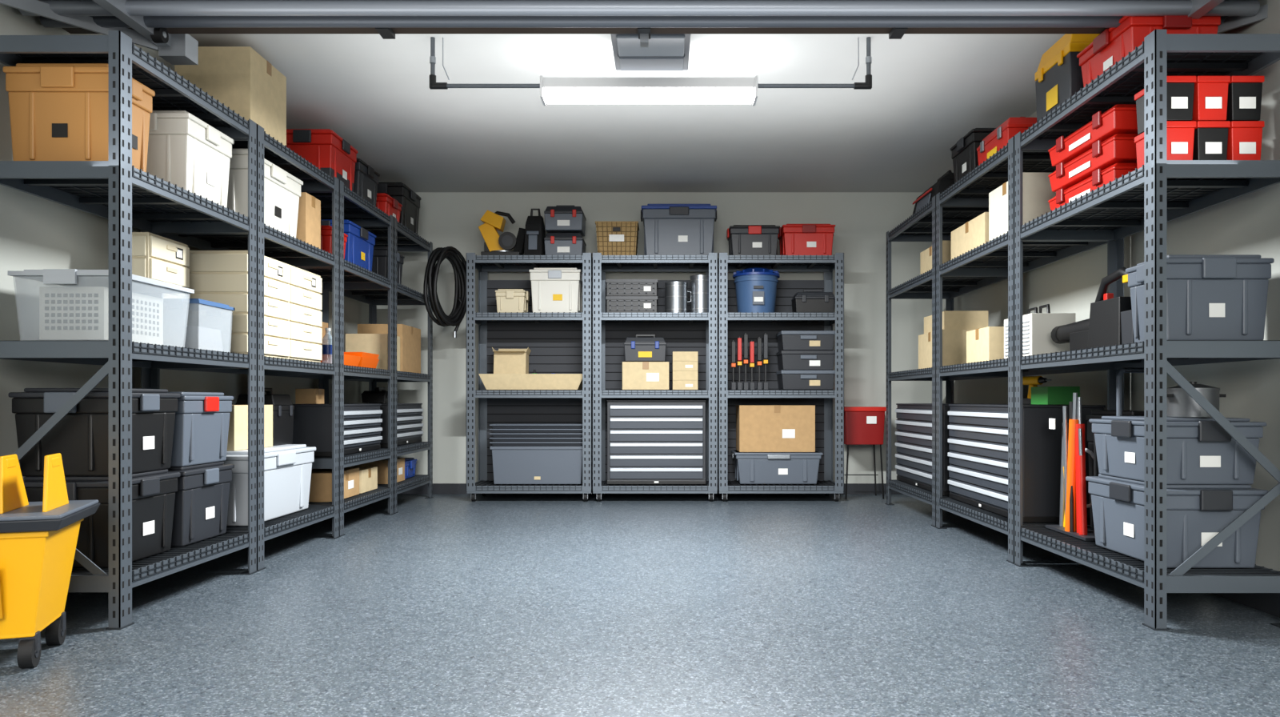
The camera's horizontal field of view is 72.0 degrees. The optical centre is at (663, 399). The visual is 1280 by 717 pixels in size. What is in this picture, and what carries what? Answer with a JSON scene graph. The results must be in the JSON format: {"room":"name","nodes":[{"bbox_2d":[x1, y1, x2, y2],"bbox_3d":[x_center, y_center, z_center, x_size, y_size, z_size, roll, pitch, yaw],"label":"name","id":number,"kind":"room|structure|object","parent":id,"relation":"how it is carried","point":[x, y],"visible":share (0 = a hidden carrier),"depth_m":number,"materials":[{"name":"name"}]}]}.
{"room":"storage garage","nodes":[
{"label":"storage garage","id":0,"kind":"room"},
{"bbox_2d":[0,4,368,479],"bbox_3d":[-2.520,-0.485,2.450,0.100,2.570,10.100,0,0,0],"label":"wall","id":1,"kind":"structure","parent":0,"point":[37,233],"depth_m":3.50,"materials":[{"name":"grey paint"}]},
{"bbox_2d":[188,33,1065,191],"bbox_3d":[-0.095,-1.790,2.450,4.950,0.040,10.300,0,0,0],"label":"ceiling","id":2,"kind":"structure","parent":0,"point":[928,91],"depth_m":5.42,"materials":[{"name":"paint"}]},
{"bbox_2d":[0,0,1267,64],"bbox_3d":[-0.028,-1.595,2.560,4.825,0.350,2.520,0,0,0],"label":"garage door","id":3,"kind":"structure","parent":2,"relation":"attached to","point":[164,26],"depth_m":3.44,"materials":[{"name":"grey metal"}]},
{"bbox_2d":[610,33,690,70],"bbox_3d":[-0.060,-1.697,2.890,0.360,0.142,2.980,0,0,0],"label":"garage door opener","id":4,"kind":"object","parent":2,"relation":"attached to","point":[665,51],"visible":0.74,"depth_m":4.12,"materials":[{"name":"grey"}]},
{"bbox_2d":[429,36,871,105],"bbox_3d":[-0.065,-1.615,4.300,2.164,0.310,0.135,0,0,0],"label":"ceiling light","id":5,"kind":"object","parent":2,"relation":"hanging from","point":[553,90],"depth_m":4.25,"materials":[{"name":"white plastic"}]},
{"bbox_2d":[0,494,1279,716],"bbox_3d":[-0.095,0.850,2.450,4.950,0.100,10.300,0,0,0],"label":"floor","id":6,"kind":"structure","parent":0,"point":[441,605],"depth_m":3.16,"materials":[{"name":"grey concrete"}]},
{"bbox_2d":[0,452,99,667],"bbox_3d":[-2.100,0.485,2.700,0.543,0.630,0.440,0,0,-20],"label":"bucket","id":7,"kind":"object","parent":6,"relation":"on","point":[38,540],"visible":1,"depth_m":2.63,"materials":[{"name":"yellow plastic"}]},
{"bbox_2d":[0,30,258,629],"bbox_3d":[-2.150,-0.245,3.590,0.512,2.090,1.046,0,0,0],"label":"shelving unit","id":8,"kind":"object","parent":6,"relation":"on","point":[118,192],"visible":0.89,"depth_m":3.25,"materials":[{"name":"grey metal"}]},
{"bbox_2d":[2,63,155,172],"bbox_3d":[-2.166,-1.029,3.280,0.409,0.372,0.278,0,0,0],"label":"storage tote","id":9,"kind":"object","parent":8,"relation":"on","point":[58,111],"visible":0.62,"depth_m":3.16,"materials":[{"name":"brown plastic"}]},
{"bbox_2d":[7,268,194,345],"bbox_3d":[-2.160,-0.343,3.420,0.380,0.260,0.556,0,0,0],"label":"plastic basket","id":10,"kind":"object","parent":8,"relation":"on","point":[78,310],"visible":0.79,"depth_m":3.21,"materials":[{"name":"white plastic"}]},
{"bbox_2d":[23,468,180,567],"bbox_3d":[-2.155,0.442,3.370,0.389,0.330,0.458,0,0,0],"label":"storage tote","id":11,"kind":"object","parent":8,"relation":"in","point":[153,491],"visible":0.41,"depth_m":3.30,"materials":[{"name":"black plastic"}]},
{"bbox_2d":[8,388,180,475],"bbox_3d":[-2.155,0.116,3.370,0.389,0.320,0.458,0,0,0],"label":"storage tote","id":12,"kind":"object","parent":11,"relation":"on","point":[81,438],"visible":0.82,"depth_m":3.17,"materials":[{"name":"black plastic"}]},
{"bbox_2d":[132,232,189,345],"bbox_3d":[-2.252,-0.463,3.882,0.167,0.500,0.316,0,0,0],"label":"storage box","id":13,"kind":"object","parent":8,"relation":"in","point":[155,257],"visible":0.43,"depth_m":3.84,"materials":[{"name":"beige plastic"}]},
{"bbox_2d":[146,110,234,207],"bbox_3d":[-2.155,-1.028,3.845,0.389,0.370,0.408,0,0,0],"label":"storage tote","id":14,"kind":"object","parent":8,"relation":"on","point":[186,151],"visible":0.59,"depth_m":3.68,"materials":[{"name":"white plastic"}]},
{"bbox_2d":[163,298,235,351],"bbox_3d":[-2.070,-0.323,3.885,0.200,0.220,0.326,0,0,0],"label":"clear storage bin","id":15,"kind":"object","parent":8,"relation":"on","point":[199,338],"visible":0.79,"depth_m":3.79,"materials":[{"name":"white plastic"}]},
{"bbox_2d":[168,460,234,546],"bbox_3d":[-2.155,0.442,3.830,0.389,0.330,0.438,0,0,0],"label":"storage tote","id":16,"kind":"object","parent":8,"relation":"in","point":[202,496],"visible":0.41,"depth_m":3.77,"materials":[{"name":"grey plastic"}]},
{"bbox_2d":[168,392,234,466],"bbox_3d":[-2.155,0.121,3.830,0.389,0.310,0.438,0,0,0],"label":"storage tote","id":17,"kind":"object","parent":16,"relation":"on","point":[202,421],"visible":0.5,"depth_m":3.77,"materials":[{"name":"grey plastic"}]},
{"bbox_2d":[158,124,339,571],"bbox_3d":[-2.150,-0.245,4.630,0.512,2.090,1.046,0,0,0],"label":"shelving unit","id":18,"kind":"object","parent":6,"relation":"on","point":[273,243],"visible":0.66,"depth_m":4.61,"materials":[{"name":"grey metal"}]},
{"bbox_2d":[174,46,286,145],"bbox_3d":[-2.150,-1.484,4.390,0.363,0.402,0.400,0,0,0],"label":"cardboard box","id":19,"kind":"object","parent":18,"relation":"on","point":[241,79],"visible":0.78,"depth_m":4.19,"materials":[{"name":"beige cardboard"}]},
{"bbox_2d":[188,250,322,362],"bbox_3d":[-2.147,-0.463,4.617,0.387,0.500,0.866,0,0,0],"label":"storage boxes","id":20,"kind":"object","parent":18,"relation":"in","point":[293,298],"visible":0.72,"depth_m":4.35,"materials":[{"name":"beige plastic"}]},
{"bbox_2d":[226,148,303,237],"bbox_3d":[-2.155,-1.028,4.500,0.389,0.370,0.638,0,0,0],"label":"storage tote","id":21,"kind":"object","parent":18,"relation":"on","point":[282,189],"visible":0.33,"depth_m":4.44,"materials":[{"name":"white plastic"}]},
{"bbox_2d":[223,444,315,525],"bbox_3d":[-2.155,0.427,4.590,0.389,0.360,0.818,0,0,0],"label":"storage tote","id":22,"kind":"object","parent":18,"relation":"on","point":[287,467],"visible":0.54,"depth_m":4.51,"materials":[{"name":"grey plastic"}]},
{"bbox_2d":[227,404,272,450],"bbox_3d":[-2.200,0.134,4.470,0.243,0.222,0.420,0,0,0],"label":"cardboard box","id":23,"kind":"object","parent":22,"relation":"on","point":[238,434],"visible":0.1,"depth_m":4.35,"materials":[{"name":"beige cardboard"}]},
{"bbox_2d":[235,387,294,445],"bbox_3d":[-2.195,0.088,4.850,0.230,0.313,0.260,0,0,0],"label":"toolbox","id":24,"kind":"object","parent":22,"relation":"on","point":[283,408],"visible":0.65,"depth_m":4.82,"materials":[{"name":"black plastic"}]},
{"bbox_2d":[296,192,320,248],"bbox_3d":[-2.140,-0.994,4.945,0.343,0.302,0.210,0,0,0],"label":"cardboard box","id":25,"kind":"object","parent":18,"relation":"on","point":[309,215],"visible":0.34,"depth_m":4.89,"materials":[{"name":"brown"}]},
{"bbox_2d":[264,180,394,536],"bbox_3d":[-2.150,-0.245,5.670,0.512,2.090,1.046,0,0,0],"label":"shelving unit","id":26,"kind":"object","parent":6,"relation":"on","point":[353,207],"visible":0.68,"depth_m":5.71,"materials":[{"name":"grey metal"}]},
{"bbox_2d":[286,128,357,191],"bbox_3d":[-2.146,-1.453,5.450,0.369,0.340,0.458,0,0,0],"label":"storage tote","id":27,"kind":"object","parent":26,"relation":"on","point":[324,148],"visible":0.59,"depth_m":5.25,"materials":[{"name":"red plastic"}]},
{"bbox_2d":[308,467,359,501],"bbox_3d":[-2.120,0.521,5.470,0.303,0.172,0.440,0,0,0],"label":"cardboard box","id":28,"kind":"object","parent":26,"relation":"on","point":[321,479],"visible":0.43,"depth_m":5.25,"materials":[{"name":"brown"}]},
{"bbox_2d":[290,403,382,456],"bbox_3d":[-2.151,0.181,5.670,0.409,0.312,0.892,0,0,0],"label":"tool chest","id":29,"kind":"object","parent":26,"relation":"on","point":[312,422],"visible":0.53,"depth_m":5.38,"materials":[{"name":"black metal"}]},
{"bbox_2d":[320,220,375,271],"bbox_3d":[-2.146,-0.993,5.780,0.369,0.300,0.518,0,0,0],"label":"storage tote","id":30,"kind":"object","parent":26,"relation":"in","point":[360,243],"visible":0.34,"depth_m":5.71,"materials":[{"name":"blue plastic"}]},
{"bbox_2d":[348,466,377,493],"bbox_3d":[-2.100,0.531,5.890,0.263,0.152,0.320,0,0,0],"label":"cardboard box","id":31,"kind":"object","parent":26,"relation":"in","point":[368,475],"visible":0.46,"depth_m":5.87,"materials":[{"name":"brown"}]},
{"bbox_2d":[353,157,379,206],"bbox_3d":[-2.146,-1.433,5.910,0.369,0.300,0.418,0,0,0],"label":"storage tote","id":32,"kind":"object","parent":26,"relation":"on","point":[366,182],"visible":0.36,"depth_m":5.86,"materials":[{"name":"grey plastic"}]},
{"bbox_2d":[328,216,433,513],"bbox_3d":[-2.150,-0.245,6.710,0.512,2.090,1.046,0,0,0],"label":"shelving unit","id":33,"kind":"object","parent":6,"relation":"on","point":[405,240],"visible":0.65,"depth_m":6.81,"materials":[{"name":"grey metal"}]},
{"bbox_2d":[345,333,399,371],"bbox_3d":[-2.120,-0.344,6.420,0.303,0.262,0.300,0,0,0],"label":"cardboard box","id":34,"kind":"object","parent":33,"relation":"on","point":[372,343],"visible":0.61,"depth_m":6.27,"materials":[{"name":"brown"}]},
{"bbox_2d":[351,457,404,483],"bbox_3d":[-2.120,0.521,6.530,0.303,0.172,0.320,0,0,0],"label":"cardboard box","id":35,"kind":"object","parent":33,"relation":"in","point":[382,465],"visible":0.36,"depth_m":6.37,"materials":[{"name":"brown"}]},
{"bbox_2d":[371,246,404,283],"bbox_3d":[-2.126,-0.973,6.480,0.329,0.260,0.438,0,0,0],"label":"storage tote","id":36,"kind":"object","parent":33,"relation":"on","point":[380,254],"visible":0.23,"depth_m":6.29,"materials":[{"name":"grey plastic"}]},
{"bbox_2d":[357,324,420,373],"bbox_3d":[-2.140,-0.394,6.880,0.343,0.362,0.500,0,0,0],"label":"cardboard box","id":37,"kind":"object","parent":33,"relation":"on","point":[410,336],"visible":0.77,"depth_m":6.74,"materials":[{"name":"brown"}]},
{"bbox_2d":[376,192,402,222],"bbox_3d":[-2.115,-1.383,6.450,0.309,0.200,0.378,0,0,0],"label":"storage tote","id":38,"kind":"object","parent":33,"relation":"on","point":[386,203],"visible":0.37,"depth_m":6.33,"materials":[{"name":"red plastic"}]},
{"bbox_2d":[376,182,421,234],"bbox_3d":[-2.146,-1.473,6.910,0.369,0.380,0.498,0,0,0],"label":"storage tote","id":39,"kind":"object","parent":33,"relation":"on","point":[410,200],"visible":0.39,"depth_m":6.75,"materials":[{"name":"black plastic"}]},
{"bbox_2d":[380,403,423,447],"bbox_3d":[-2.151,0.181,6.710,0.409,0.312,0.892,0,0,0],"label":"tool chest","id":40,"kind":"object","parent":33,"relation":"on","point":[410,418],"visible":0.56,"depth_m":6.66,"materials":[{"name":"black metal"}]},
{"bbox_2d":[423,246,466,337],"bbox_3d":[-1.727,-0.860,7.011,0.132,0.720,0.411,0,0,30],"label":"coiled hose","id":41,"kind":"object","parent":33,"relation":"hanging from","point":[438,254],"visible":0.98,"depth_m":6.96,"materials":[{"name":"black rubber"}]},
{"bbox_2d":[466,252,592,501],"bbox_3d":[-1.060,-0.177,7.150,0.985,1.955,0.501,0,0,0],"label":"shelving unit","id":42,"kind":"object","parent":6,"relation":"on","point":[558,342],"visible":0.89,"depth_m":7.37,"materials":[{"name":"grey metal"}]},
{"bbox_2d":[478,209,524,255],"bbox_3d":[-1.310,-1.340,7.150,0.382,0.394,0.234,0,0,0],"label":"saw","id":43,"kind":"object","parent":42,"relation":"on","point":[495,244],"visible":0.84,"depth_m":7.11,"materials":[{"name":"yellow plastic"}]},
{"bbox_2d":[495,288,529,312],"bbox_3d":[-1.220,-0.788,7.085,0.258,0.190,0.249,0,0,0],"label":"storage tote","id":44,"kind":"object","parent":42,"relation":"in","point":[508,300],"visible":0.97,"depth_m":6.98,"materials":[{"name":"beige plastic"}]},
{"bbox_2d":[478,373,582,390],"bbox_3d":[-1.050,-0.145,7.150,0.838,0.125,0.359,0,0,0],"label":"cardboard tray","id":45,"kind":"object","parent":42,"relation":"on","point":[498,382],"visible":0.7,"depth_m":6.98,"materials":[{"name":"beige cardboard"}]},
{"bbox_2d":[492,347,531,373],"bbox_3d":[-1.250,-0.276,7.200,0.296,0.308,0.257,0,0,0],"label":"carton","id":46,"kind":"object","parent":45,"relation":"on","point":[506,361],"visible":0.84,"depth_m":7.13,"materials":[{"name":"cardboard"}]},
{"bbox_2d":[524,208,545,255],"bbox_3d":[-1.040,-1.345,7.114,0.140,0.405,0.310,0,0,0],"label":"tool bag","id":47,"kind":"object","parent":42,"relation":"on","point":[534,230],"visible":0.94,"depth_m":7.00,"materials":[{"name":"black fabric"}]},
{"bbox_2d":[489,423,582,483],"bbox_3d":[-1.005,0.430,7.160,0.758,0.474,0.384,0,0,0],"label":"storage tote","id":48,"kind":"object","parent":42,"relation":"on","point":[522,453],"visible":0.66,"depth_m":6.98,"materials":[{"name":"grey plastic"}]},
{"bbox_2d":[528,268,582,312],"bbox_3d":[-0.865,-0.873,7.136,0.428,0.360,0.349,0,0,0],"label":"storage tote","id":49,"kind":"object","parent":42,"relation":"on","point":[553,290],"visible":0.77,"depth_m":6.99,"materials":[{"name":"white plastic"}]},
{"bbox_2d":[544,232,586,255],"bbox_3d":[-0.800,-1.256,7.145,0.310,0.226,0.310,0,0,0],"label":"toolbox","id":50,"kind":"object","parent":42,"relation":"on","point":[555,243],"visible":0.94,"depth_m":7.01,"materials":[{"name":"grey plastic"}]},
{"bbox_2d":[544,204,586,235],"bbox_3d":[-0.800,-1.468,7.145,0.310,0.226,0.310,0,0,0],"label":"toolbox","id":51,"kind":"object","parent":50,"relation":"on","point":[559,218],"visible":0.95,"depth_m":7.01,"materials":[{"name":"grey plastic"}]},
{"bbox_2d":[592,252,717,501],"bbox_3d":[-0.070,-0.177,7.150,0.985,1.955,0.501,0,0,0],"label":"shelving unit","id":52,"kind":"object","parent":6,"relation":"on","point":[688,331],"visible":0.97,"depth_m":6.90,"materials":[{"name":"grey metal"}]},
{"bbox_2d":[595,220,639,255],"bbox_3d":[-0.375,-1.279,7.119,0.342,0.272,0.315,0,0,0],"label":"wicker basket","id":53,"kind":"object","parent":52,"relation":"on","point":[616,238],"visible":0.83,"depth_m":6.97,"materials":[{"name":"brown wicker"}]},
{"bbox_2d":[605,279,657,312],"bbox_3d":[-0.255,-0.826,7.128,0.410,0.266,0.323,0,0,0],"label":"plastic crate","id":54,"kind":"object","parent":52,"relation":"on","point":[623,295],"visible":1,"depth_m":6.98,"materials":[{"name":"black plastic"}]},
{"bbox_2d":[622,361,668,389],"bbox_3d":[-0.145,-0.194,7.120,0.370,0.222,0.303,0,0,0],"label":"cardboard box","id":55,"kind":"object","parent":52,"relation":"on","point":[636,375],"visible":1,"depth_m":6.97,"materials":[{"name":"brown cardboard"}]},
{"bbox_2d":[624,333,666,361],"bbox_3d":[-0.150,-0.421,7.115,0.340,0.226,0.270,0,0,0],"label":"toolbox","id":56,"kind":"object","parent":55,"relation":"on","point":[642,347],"visible":0.99,"depth_m":7.00,"materials":[{"name":"grey plastic"}]},
{"bbox_2d":[606,400,706,483],"bbox_3d":[-0.060,0.334,7.146,0.792,0.667,0.399,0,0,0],"label":"tool chest","id":57,"kind":"object","parent":52,"relation":"on","point":[650,442],"visible":1,"depth_m":6.96,"materials":[{"name":"grey metal"}]},
{"bbox_2d":[664,280,691,312],"bbox_3d":[0.100,-0.828,7.140,0.187,0.270,0.187,0,0,43],"label":"metal canister","id":58,"kind":"object","parent":52,"relation":"on","point":[676,297],"visible":0.95,"depth_m":7.06,"materials":[{"name":"silver metal"}]},
{"bbox_2d":[640,204,716,255],"bbox_3d":[0.120,-1.353,7.155,0.618,0.420,0.389,0,0,0],"label":"storage tote","id":59,"kind":"object","parent":52,"relation":"on","point":[669,229],"visible":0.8,"depth_m":6.99,"materials":[{"name":"grey plastic"}]},
{"bbox_2d":[690,274,708,312],"bbox_3d":[0.300,-0.858,7.160,0.177,0.330,0.177,0,0,23],"label":"metal canister","id":60,"kind":"object","parent":52,"relation":"on","point":[699,283],"visible":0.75,"depth_m":7.08,"materials":[{"name":"silver metal"}]},
{"bbox_2d":[717,252,843,501],"bbox_3d":[0.920,-0.177,7.150,0.985,1.955,0.501,0,0,0],"label":"shelving unit","id":61,"kind":"object","parent":6,"relation":"on","point":[732,325],"visible":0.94,"depth_m":7.30,"materials":[{"name":"grey metal"}]},
{"bbox_2d":[731,332,767,389],"bbox_3d":[0.690,-0.313,7.103,0.295,0.460,0.066,0,0,0],"label":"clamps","id":62,"kind":"object","parent":61,"relation":"attached to","point":[739,385],"visible":0.95,"depth_m":7.08,"materials":[{"name":"red plastic"}]},
{"bbox_2d":[726,224,779,255],"bbox_3d":[0.720,-1.268,7.136,0.418,0.250,0.349,0,0,0],"label":"storage tote","id":63,"kind":"object","parent":61,"relation":"on","point":[743,239],"visible":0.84,"depth_m":6.98,"materials":[{"name":"grey plastic"}]},
{"bbox_2d":[732,267,779,312],"bbox_3d":[0.750,-0.878,7.160,0.382,0.370,0.382,0,0,0],"label":"bucket","id":64,"kind":"object","parent":61,"relation":"on","point":[756,287],"visible":0.94,"depth_m":7.02,"materials":[{"name":"blue plastic"}]},
{"bbox_2d":[731,449,823,483],"bbox_3d":[0.910,0.542,7.155,0.718,0.250,0.389,0,0,0],"label":"storage bin","id":65,"kind":"object","parent":61,"relation":"on","point":[750,467],"visible":0.98,"depth_m":6.99,"materials":[{"name":"grey plastic"}]},
{"bbox_2d":[736,404,815,451],"bbox_3d":[0.900,0.226,7.160,0.600,0.372,0.343,0,0,0],"label":"cardboard box","id":66,"kind":"object","parent":65,"relation":"on","point":[759,428],"visible":1,"depth_m":6.99,"materials":[{"name":"brown cardboard"}]},
{"bbox_2d":[776,330,835,389],"bbox_3d":[1.145,-0.317,7.126,0.430,0.467,0.328,0,0,0],"label":"bin","id":67,"kind":"object","parent":61,"relation":"on","point":[806,358],"visible":0.9,"depth_m":6.98,"materials":[{"name":"grey plastic"}]},
{"bbox_2d":[778,224,835,255],"bbox_3d":[1.150,-1.273,7.136,0.438,0.260,0.349,0,0,0],"label":"storage tote","id":68,"kind":"object","parent":61,"relation":"on","point":[795,239],"visible":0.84,"depth_m":6.98,"materials":[{"name":"red plastic"}]},
{"bbox_2d":[791,289,835,312],"bbox_3d":[1.200,-0.791,7.075,0.320,0.197,0.230,0,0,0],"label":"toolbox","id":69,"kind":"object","parent":61,"relation":"on","point":[813,301],"visible":0.91,"depth_m":6.97,"materials":[{"name":"black plastic"}]},
{"bbox_2d":[839,406,886,499],"bbox_3d":[1.625,0.428,7.250,0.371,0.745,0.312,0,0,0],"label":"washer","id":70,"kind":"object","parent":6,"relation":"on","point":[862,425],"visible":0.77,"depth_m":7.11,"materials":[{"name":"red metal"}]},
{"bbox_2d":[884,195,1007,526],"bbox_3d":[1.960,-0.245,6.160,0.512,2.090,1.246,0,0,0],"label":"shelving unit","id":71,"kind":"object","parent":6,"relation":"on","point":[920,226],"visible":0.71,"depth_m":6.27,"materials":[{"name":"grey metal"}]},
{"bbox_2d":[912,169,954,215],"bbox_3d":[1.924,-1.418,6.060,0.310,0.270,0.599,0,0,0],"label":"tool bag","id":72,"kind":"object","parent":71,"relation":"on","point":[946,180],"visible":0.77,"depth_m":5.90,"materials":[{"name":"black fabric"}]},
{"bbox_2d":[920,240,951,275],"bbox_3d":[1.930,-0.934,5.875,0.303,0.182,0.470,0,0,0],"label":"cardboard box","id":73,"kind":"object","parent":71,"relation":"on","point":[926,256],"visible":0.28,"depth_m":5.88,"materials":[{"name":"beige"}]},
{"bbox_2d":[895,403,978,495],"bbox_3d":[1.972,0.316,6.160,0.429,0.582,1.132,0,0,0],"label":"tool chest","id":74,"kind":"object","parent":71,"relation":"on","point":[914,421],"visible":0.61,"depth_m":6.12,"materials":[{"name":"grey metal"}]},
{"bbox_2d":[918,329,973,368],"bbox_3d":[1.940,-0.334,5.900,0.323,0.242,0.520,0,0,0],"label":"cardboard box","id":75,"kind":"object","parent":71,"relation":"on","point":[954,341],"visible":0.45,"depth_m":5.64,"materials":[{"name":"brown"}]},
{"bbox_2d":[924,310,987,333],"bbox_3d":[1.950,-0.516,5.900,0.283,0.122,0.460,0,0,0],"label":"cardboard box","id":76,"kind":"object","parent":75,"relation":"on","point":[951,319],"visible":0.65,"depth_m":5.67,"materials":[{"name":"brown"}]},
{"bbox_2d":[934,136,1108,563],"bbox_3d":[1.960,-0.245,4.920,0.512,2.090,1.246,0,0,0],"label":"shelving unit","id":77,"kind":"object","parent":6,"relation":"on","point":[995,257],"visible":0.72,"depth_m":4.90,"materials":[{"name":"grey metal"}]},
{"bbox_2d":[951,212,988,259],"bbox_3d":[1.950,-0.944,5.170,0.343,0.202,0.580,0,0,0],"label":"cardboard box","id":78,"kind":"object","parent":77,"relation":"on","point":[974,233],"visible":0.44,"depth_m":5.11,"materials":[{"name":"beige"}]},
{"bbox_2d":[950,128,995,183],"bbox_3d":[1.956,-1.433,5.280,0.369,0.300,0.418,0,0,0],"label":"storage tote","id":79,"kind":"object","parent":77,"relation":"on","point":[964,154],"visible":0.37,"depth_m":5.20,"materials":[{"name":"black plastic"}]},
{"bbox_2d":[966,326,1003,363],"bbox_3d":[1.930,-0.309,5.000,0.303,0.192,0.360,0,0,0],"label":"cardboard box","id":80,"kind":"object","parent":77,"relation":"on","point":[986,343],"visible":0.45,"depth_m":4.88,"materials":[{"name":"beige"}]},
{"bbox_2d":[976,116,1036,165],"bbox_3d":[1.905,-1.396,4.785,0.270,0.226,0.450,0,0,0],"label":"toolbox","id":81,"kind":"object","parent":77,"relation":"on","point":[992,143],"visible":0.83,"depth_m":4.64,"materials":[{"name":"red plastic"}]},
{"bbox_2d":[988,172,1055,241],"bbox_3d":[1.950,-0.989,4.600,0.343,0.292,0.440,0,0,0],"label":"cardboard box","id":82,"kind":"object","parent":77,"relation":"on","point":[1037,190],"visible":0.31,"depth_m":4.38,"materials":[{"name":"beige cardboard"}]},
{"bbox_2d":[947,404,1105,522],"bbox_3d":[1.972,0.316,4.920,0.429,0.582,1.132,0,0,0],"label":"tool chest","id":83,"kind":"object","parent":77,"relation":"on","point":[978,441],"visible":0.63,"depth_m":4.59,"materials":[{"name":"black metal"}]},
{"bbox_2d":[1031,386,1079,404],"bbox_3d":[1.990,-0.023,4.480,0.160,0.091,0.200,0,0,0],"label":"storage bin","id":84,"kind":"object","parent":83,"relation":"on","point":[1048,395],"visible":0.95,"depth_m":4.38,"materials":[{"name":"plastic"}]},
{"bbox_2d":[1004,304,1075,358],"bbox_3d":[1.937,-0.349,4.564,0.227,0.272,0.367,0,0,0],"label":"space heater","id":85,"kind":"object","parent":77,"relation":"on","point":[1037,327],"visible":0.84,"depth_m":4.38,"materials":[{"name":"white plastic"}]},
{"bbox_2d":[1012,29,1279,630],"bbox_3d":[1.960,-0.245,3.680,0.512,2.090,1.246,0,0,0],"label":"shelving unit","id":86,"kind":"object","parent":6,"relation":"on","point":[1162,191],"visible":0.94,"depth_m":3.18,"materials":[{"name":"grey metal"}]},
{"bbox_2d":[1034,33,1099,120],"bbox_3d":[1.925,-1.488,4.045,0.310,0.410,0.370,0,0,0],"label":"toolbox","id":87,"kind":"object","parent":86,"relation":"on","point":[1058,75],"visible":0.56,"depth_m":3.97,"materials":[{"name":"grey plastic"}]},
{"bbox_2d":[1045,392,1099,540],"bbox_3d":[1.889,0.287,4.000,0.142,0.641,0.400,0,0,0],"label":"traffic cones","id":88,"kind":"object","parent":86,"relation":"on","point":[1073,518],"visible":0.91,"depth_m":3.96,"materials":[{"name":"orange plastic"}]},
{"bbox_2d":[1051,267,1134,350],"bbox_3d":[1.935,-0.386,3.893,0.167,0.346,0.798,0,0,0],"label":"leaf blower","id":89,"kind":"object","parent":86,"relation":"on","point":[1110,322],"visible":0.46,"depth_m":3.74,"materials":[{"name":"black plastic"}]},
{"bbox_2d":[1048,163,1137,210],"bbox_3d":[1.945,-0.910,3.780,0.350,0.134,0.600,0,0,0],"label":"tool case","id":90,"kind":"object","parent":86,"relation":"on","point":[1099,177],"visible":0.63,"depth_m":3.66,"materials":[{"name":"red plastic"}]},
{"bbox_2d":[1048,133,1138,191],"bbox_3d":[1.945,-1.027,3.780,0.350,0.134,0.600,0,0,0],"label":"tool case","id":91,"kind":"object","parent":90,"relation":"on","point":[1119,148],"visible":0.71,"depth_m":3.63,"materials":[{"name":"red plastic"}]},
{"bbox_2d":[1048,104,1137,166],"bbox_3d":[1.945,-1.144,3.780,0.350,0.134,0.600,0,0,0],"label":"tool case","id":92,"kind":"object","parent":91,"relation":"on","point":[1121,118],"visible":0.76,"depth_m":3.63,"materials":[{"name":"red plastic"}]},
{"bbox_2d":[1085,409,1143,527],"bbox_3d":[2.086,0.327,4.000,0.149,0.560,0.458,0,0,0],"label":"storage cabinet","id":93,"kind":"object","parent":86,"relation":"on","point":[1096,414],"visible":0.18,"depth_m":4.16,"materials":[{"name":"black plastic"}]},
{"bbox_2d":[1076,15,1220,87],"bbox_3d":[1.956,-1.393,3.580,0.369,0.220,0.458,0,0,0],"label":"storage tote","id":94,"kind":"object","parent":86,"relation":"on","point":[1109,47],"visible":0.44,"depth_m":3.41,"materials":[{"name":"red plastic"}]},
{"bbox_2d":[1085,473,1267,567],"bbox_3d":[1.966,0.457,3.430,0.389,0.300,0.598,0,0,0],"label":"storage tote","id":95,"kind":"object","parent":86,"relation":"in","point":[1196,513],"visible":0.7,"depth_m":3.17,"materials":[{"name":"grey plastic"}]},
{"bbox_2d":[1088,367,1266,483],"bbox_3d":[1.966,0.086,3.420,0.389,0.441,0.558,0,0,0],"label":"storage tote","id":96,"kind":"object","parent":95,"relation":"on","point":[1199,450],"visible":0.66,"depth_m":3.18,"materials":[{"name":"grey plastic"}]},
{"bbox_2d":[1166,381,1226,416],"bbox_3d":[1.970,-0.004,3.280,0.198,0.130,0.174,0,0,40],"label":"cooking pot","id":97,"kind":"object","parent":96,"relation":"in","point":[1179,403],"visible":0.77,"depth_m":3.22,"materials":[{"name":"grey metal"}]},
{"bbox_2d":[1134,76,1264,168],"bbox_3d":[1.970,-1.002,3.250,0.362,0.319,0.200,0,0,0],"label":"bins","id":98,"kind":"object","parent":86,"relation":"on","point":[1209,118],"visible":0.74,"depth_m":3.16,"materials":[{"name":"red plastic"}]},
{"bbox_2d":[1125,254,1274,342],"bbox_3d":[1.976,-0.368,3.270,0.409,0.310,0.278,0,0,0],"label":"storage tote","id":99,"kind":"object","parent":86,"relation":"on","point":[1210,297],"visible":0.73,"depth_m":3.15,"materials":[{"name":"grey plastic"}]},
{"bbox_2d":[376,192,931,483],"bbox_3d":[-0.095,-0.485,7.550,4.950,2.570,0.100,0,0,0],"label":"wall","id":100,"kind":"structure","parent":0,"point":[862,221],"depth_m":7.50,"materials":[{"name":"grey paint"}]},
{"bbox_2d":[397,483,903,494],"bbox_3d":[-0.095,0.755,7.492,4.750,0.090,0.016,0,0,0],"label":"baseboard","id":101,"kind":"structure","parent":100,"relation":"attached to","point":[438,488],"depth_m":7.48,"materials":[{"name":"grey"}]},
{"bbox_2d":[931,0,1279,571],"bbox_3d":[2.330,-0.485,2.450,0.100,2.570,10.100,0,0,0],"label":"wall","id":102,"kind":"structure","parent":0,"point":[1250,223],"depth_m":3.61,"materials":[{"name":"grey paint"}]},
{"bbox_2d":[1210,592,1279,617],"bbox_3d":[2.272,0.755,2.450,0.016,0.090,10.060,0,0,0],"label":"baseboard","id":103,"kind":"structure","parent":102,"relation":"attached to","point":[1266,602],"depth_m":3.35,"materials":[{"name":"grey"}]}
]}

